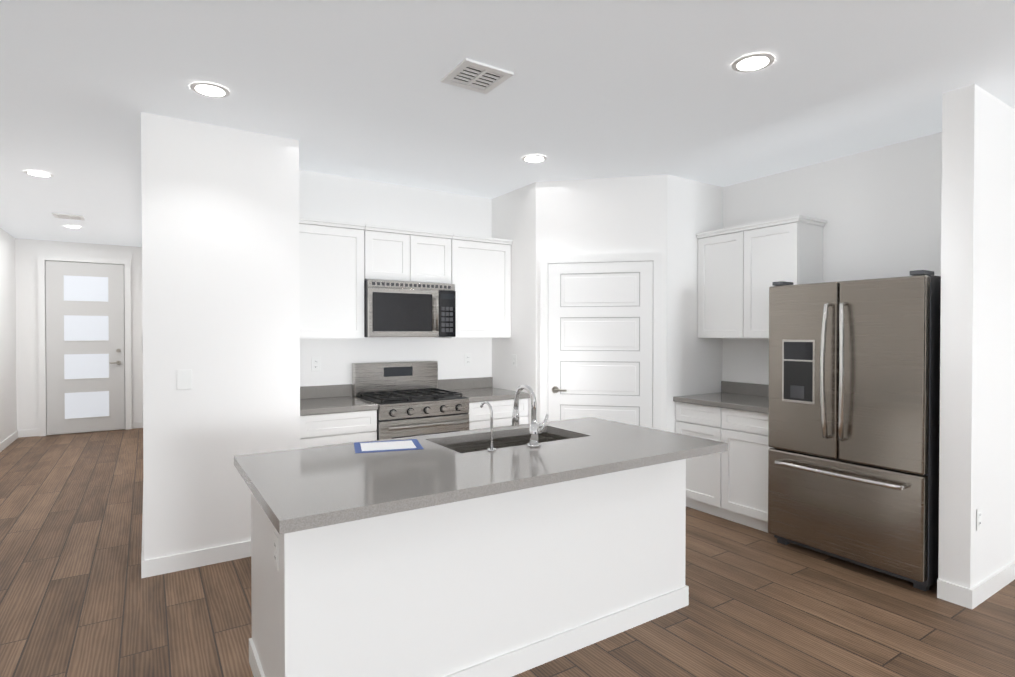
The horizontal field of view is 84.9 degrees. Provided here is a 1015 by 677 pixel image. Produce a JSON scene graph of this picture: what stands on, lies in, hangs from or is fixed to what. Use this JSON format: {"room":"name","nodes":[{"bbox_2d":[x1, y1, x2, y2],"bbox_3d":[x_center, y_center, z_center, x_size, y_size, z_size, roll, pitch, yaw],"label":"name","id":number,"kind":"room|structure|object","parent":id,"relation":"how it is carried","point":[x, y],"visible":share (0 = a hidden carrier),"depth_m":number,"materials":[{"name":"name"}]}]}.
{"room":"kitchen","nodes":[
{"label":"kitchen","id":0,"kind":"room"},
{"bbox_2d":[0,228,16,442],"bbox_3d":[-2.703,0.063,1.252,0.150,2.740,15.100,0,1,-33],"label":"wall","id":1,"kind":"structure","parent":0,"point":[8,404],"depth_m":7.18,"materials":[{"name":"white paint"}]},
{"bbox_2d":[15,238,142,429],"bbox_3d":[-6.167,-0.011,8.093,1.788,2.740,0.150,0,1,-33],"label":"wall","id":2,"kind":"structure","parent":0,"point":[27,251],"depth_m":7.74,"materials":[{"name":"white paint"}]},
{"bbox_2d":[37,254,131,435],"bbox_3d":[-6.072,0.092,8.004,1.070,2.535,0.099,0,1,-33],"label":"front door","id":3,"kind":"structure","parent":2,"relation":"in","point":[84,349],"depth_m":7.99,"materials":[{"name":"white paint"}]},
{"bbox_2d":[141,112,299,559],"bbox_3d":[-2.021,0.034,3.888,0.888,2.740,0.900,0,1,-33],"label":"wall","id":4,"kind":"structure","parent":0,"point":[220,272],"depth_m":3.47,"materials":[{"name":"white paint"}]},
{"bbox_2d":[177,369,191,389],"bbox_3d":[-1.967,0.250,3.381,0.080,0.120,0.007,0,1,-33],"label":"light switch","id":5,"kind":"object","parent":4,"relation":"attached to","point":[184,379],"visible":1,"depth_m":3.38,"materials":[{"name":"white plastic"}]},
{"bbox_2d":[0,421,1014,608],"bbox_3d":[-0.199,1.365,2.891,5.820,0.100,15.100,0,1,-33],"label":"baseboard","id":6,"kind":"structure","parent":4,"relation":"attached to","point":[984,590],"depth_m":3.33,"materials":[{"name":"white wood"}]},
{"bbox_2d":[299,170,491,386],"bbox_3d":[-1.003,0.023,4.965,1.994,2.740,0.200,0,1,-33],"label":"wall","id":7,"kind":"structure","parent":0,"point":[323,196],"depth_m":4.83,"materials":[{"name":"white paint"}]},
{"bbox_2d":[312,357,319,370],"bbox_3d":[-1.548,0.208,4.488,0.070,0.115,0.005,0,1,-33],"label":"outlet","id":8,"kind":"object","parent":7,"relation":"attached to","point":[315,363],"depth_m":4.49,"materials":[{"name":"white plastic"}]},
{"bbox_2d":[299,217,365,338],"bbox_3d":[-1.443,-0.445,4.329,0.563,0.890,0.375,0,1,-33],"label":"upper cabinet","id":9,"kind":"object","parent":7,"relation":"attached to","point":[331,260],"visible":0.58,"depth_m":4.21,"materials":[{"name":"white wood"}]},
{"bbox_2d":[364,224,452,283],"bbox_3d":[-0.885,-0.682,4.688,0.760,0.425,0.375,0,1,-33],"label":"upper cabinet","id":10,"kind":"object","parent":7,"relation":"attached to","point":[402,254],"visible":0.85,"depth_m":4.54,"materials":[{"name":"white wood"}]},
{"bbox_2d":[364,280,455,336],"bbox_3d":[-0.857,-0.236,4.650,0.754,0.445,0.478,0,1,-33],"label":"microwave","id":11,"kind":"object","parent":10,"relation":"attached to","point":[403,309],"visible":1,"depth_m":4.47,"materials":[{"name":"grey metal"}]},
{"bbox_2d":[465,353,470,365],"bbox_3d":[-0.373,0.200,5.250,0.070,0.115,0.005,0,1,-33],"label":"outlet","id":12,"kind":"object","parent":7,"relation":"attached to","point":[467,356],"depth_m":5.25,"materials":[{"name":"white plastic"}]},
{"bbox_2d":[434,234,512,337],"bbox_3d":[-0.308,-0.453,5.065,0.609,0.890,0.375,0,1,-33],"label":"upper cabinet","id":13,"kind":"object","parent":7,"relation":"attached to","point":[481,273],"visible":0.85,"depth_m":4.93,"materials":[{"name":"white wood"}]},
{"bbox_2d":[0,428,1014,676],"bbox_3d":[-0.662,1.438,3.128,11.500,0.050,16.000,0,1,-33],"label":"floor","id":14,"kind":"structure","parent":0,"point":[80,596],"depth_m":2.90,"materials":[{"name":"brown wood"}]},
{"bbox_2d":[300,384,377,448],"bbox_3d":[-1.367,0.893,4.227,0.563,1.015,0.652,0,1,-33],"label":"base cabinet","id":15,"kind":"object","parent":14,"relation":"on","point":[334,414],"visible":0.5,"depth_m":4.02,"materials":[{"name":"white wood"}]},
{"bbox_2d":[352,361,468,439],"bbox_3d":[-0.790,0.802,4.557,0.754,1.190,0.725,0,1,-33],"label":"stove","id":16,"kind":"object","parent":14,"relation":"on","point":[408,398],"visible":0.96,"depth_m":4.45,"materials":[{"name":"grey metal"}]},
{"bbox_2d":[249,460,688,676],"bbox_3d":[-0.094,0.987,2.697,2.034,0.860,0.742,0,1,-33],"label":"kitchen island","id":17,"kind":"object","parent":14,"relation":"on","point":[515,548],"depth_m":2.26,"materials":[{"name":"white"}]},
{"bbox_2d":[234,417,727,535],"bbox_3d":[-0.060,0.538,2.603,2.090,0.040,1.010,0,1,-33],"label":"island countertop","id":18,"kind":"structure","parent":17,"relation":"on","point":[298,490],"depth_m":2.28,"materials":[{"name":"grey stone"}]},
{"bbox_2d":[354,439,423,452],"bbox_3d":[-0.576,0.516,2.673,0.310,0.002,0.250,0,1,-17],"label":"paper","id":19,"kind":"object","parent":18,"relation":"on","point":[384,446],"visible":1,"depth_m":2.65,"materials":[{"name":"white paper"}]},
{"bbox_2d":[438,377,529,429],"bbox_3d":[-0.233,0.885,4.963,0.609,1.015,0.652,0,1,-33],"label":"base cabinet","id":20,"kind":"object","parent":14,"relation":"on","point":[477,392],"visible":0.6,"depth_m":4.76,"materials":[{"name":"white wood"}]},
{"bbox_2d":[673,381,772,532],"bbox_3d":[1.886,0.891,4.413,0.652,1.015,0.882,0,1,-33],"label":"base cabinet","id":21,"kind":"object","parent":14,"relation":"on","point":[731,484],"visible":0.58,"depth_m":4.22,"materials":[{"name":"white wood"}]},
{"bbox_2d":[768,270,940,590],"bbox_3d":[2.300,0.513,3.586,0.821,1.790,0.910,0,1,-33],"label":"fridge","id":22,"kind":"object","parent":14,"relation":"on","point":[854,419],"visible":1,"depth_m":3.30,"materials":[{"name":"grey metal"}]},
{"bbox_2d":[0,0,1014,246],"bbox_3d":[-0.662,-1.352,3.097,11.500,0.050,16.000,0,1,-33],"label":"ceiling","id":23,"kind":"structure","parent":0,"point":[586,90],"depth_m":2.91,"materials":[{"name":"white paint"}]},
{"bbox_2d":[23,170,53,176],"bbox_3d":[-3.810,-1.337,4.512,0.190,0.004,0.190,0,1,-33],"label":"recessed light","id":24,"kind":"object","parent":23,"relation":"in","point":[38,173],"visible":0.98,"depth_m":4.49,"materials":[{"name":"white"}]},
{"bbox_2d":[52,213,84,220],"bbox_3d":[-4.868,-1.351,6.162,0.270,0.012,0.270,0,1,-33],"label":"ceiling vent","id":25,"kind":"object","parent":23,"relation":"in","point":[68,216],"visible":1,"depth_m":6.13,"materials":[{"name":"white metal"}]},
{"bbox_2d":[63,225,82,227],"bbox_3d":[-5.296,-1.361,6.766,0.190,0.004,0.190,0,1,-33],"label":"recessed light","id":26,"kind":"object","parent":23,"relation":"in","point":[71,226],"visible":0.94,"depth_m":6.73,"materials":[{"name":"white"}]},
{"bbox_2d":[190,82,229,97],"bbox_3d":[-1.582,-1.320,2.954,0.190,0.004,0.190,0,1,-33],"label":"recessed light","id":27,"kind":"object","parent":23,"relation":"in","point":[209,89],"visible":0.94,"depth_m":2.94,"materials":[{"name":"white"}]},
{"bbox_2d":[440,58,513,93],"bbox_3d":[-0.156,-1.315,2.795,0.270,0.012,0.270,0,1,-33],"label":"ceiling vent","id":28,"kind":"object","parent":23,"relation":"in","point":[474,75],"visible":1,"depth_m":2.78,"materials":[{"name":"white metal"}]},
{"bbox_2d":[522,155,546,162],"bbox_3d":[0.199,-1.332,4.122,0.190,0.004,0.190,0,1,-33],"label":"recessed light","id":29,"kind":"object","parent":23,"relation":"in","point":[534,158],"visible":0.98,"depth_m":4.10,"materials":[{"name":"white"}]},
{"bbox_2d":[732,53,774,71],"bbox_3d":[1.174,-1.316,2.656,0.190,0.004,0.190,0,1,-33],"label":"recessed light","id":30,"kind":"object","parent":23,"relation":"in","point":[753,62],"visible":0.98,"depth_m":2.64,"materials":[{"name":"white"}]},
{"bbox_2d":[492,174,722,432],"bbox_3d":[0.829,0.019,5.260,1.500,2.740,1.700,0,1,-33],"label":"wall","id":31,"kind":"structure","parent":0,"point":[669,217],"depth_m":4.71,"materials":[{"name":"white paint"}]},
{"bbox_2d":[512,354,516,366],"bbox_3d":[0.061,0.202,5.056,0.006,0.115,0.070,0,1,-33],"label":"outlet","id":32,"kind":"object","parent":31,"relation":"attached to","point":[514,360],"visible":1,"depth_m":5.05,"materials":[{"name":"white plastic"}]},
{"bbox_2d":[540,252,661,429],"bbox_3d":[0.771,0.346,4.652,0.735,2.100,0.735,0,1,-33],"label":"pantry door","id":33,"kind":"structure","parent":31,"relation":"in","point":[600,334],"depth_m":4.63,"materials":[{"name":"white wood"}]},
{"bbox_2d":[722,132,941,384],"bbox_3d":[3.736,0.052,2.296,0.150,2.740,9.840,0,1,-33],"label":"wall","id":34,"kind":"structure","parent":0,"point":[878,210],"depth_m":4.00,"materials":[{"name":"white paint"}]},
{"bbox_2d":[696,215,826,338],"bbox_3d":[2.007,-0.447,4.467,0.375,0.890,0.900,0,1,-33],"label":"upper cabinet","id":35,"kind":"object","parent":34,"relation":"attached to","point":[741,268],"visible":0.92,"depth_m":4.34,"materials":[{"name":"white wood"}]},
{"bbox_2d":[938,84,1014,588],"bbox_3d":[2.682,0.042,3.149,0.690,2.740,0.140,0,1,-33],"label":"wall","id":36,"kind":"structure","parent":0,"point":[977,406],"depth_m":2.99,"materials":[{"name":"white paint"}]},
{"bbox_2d":[977,507,981,530],"bbox_3d":[2.522,0.964,2.965,0.070,0.115,0.006,0,1,-33],"label":"outlet","id":37,"kind":"object","parent":36,"relation":"attached to","point":[979,518],"visible":1,"depth_m":2.96,"materials":[{"name":"white plastic"}]}
]}

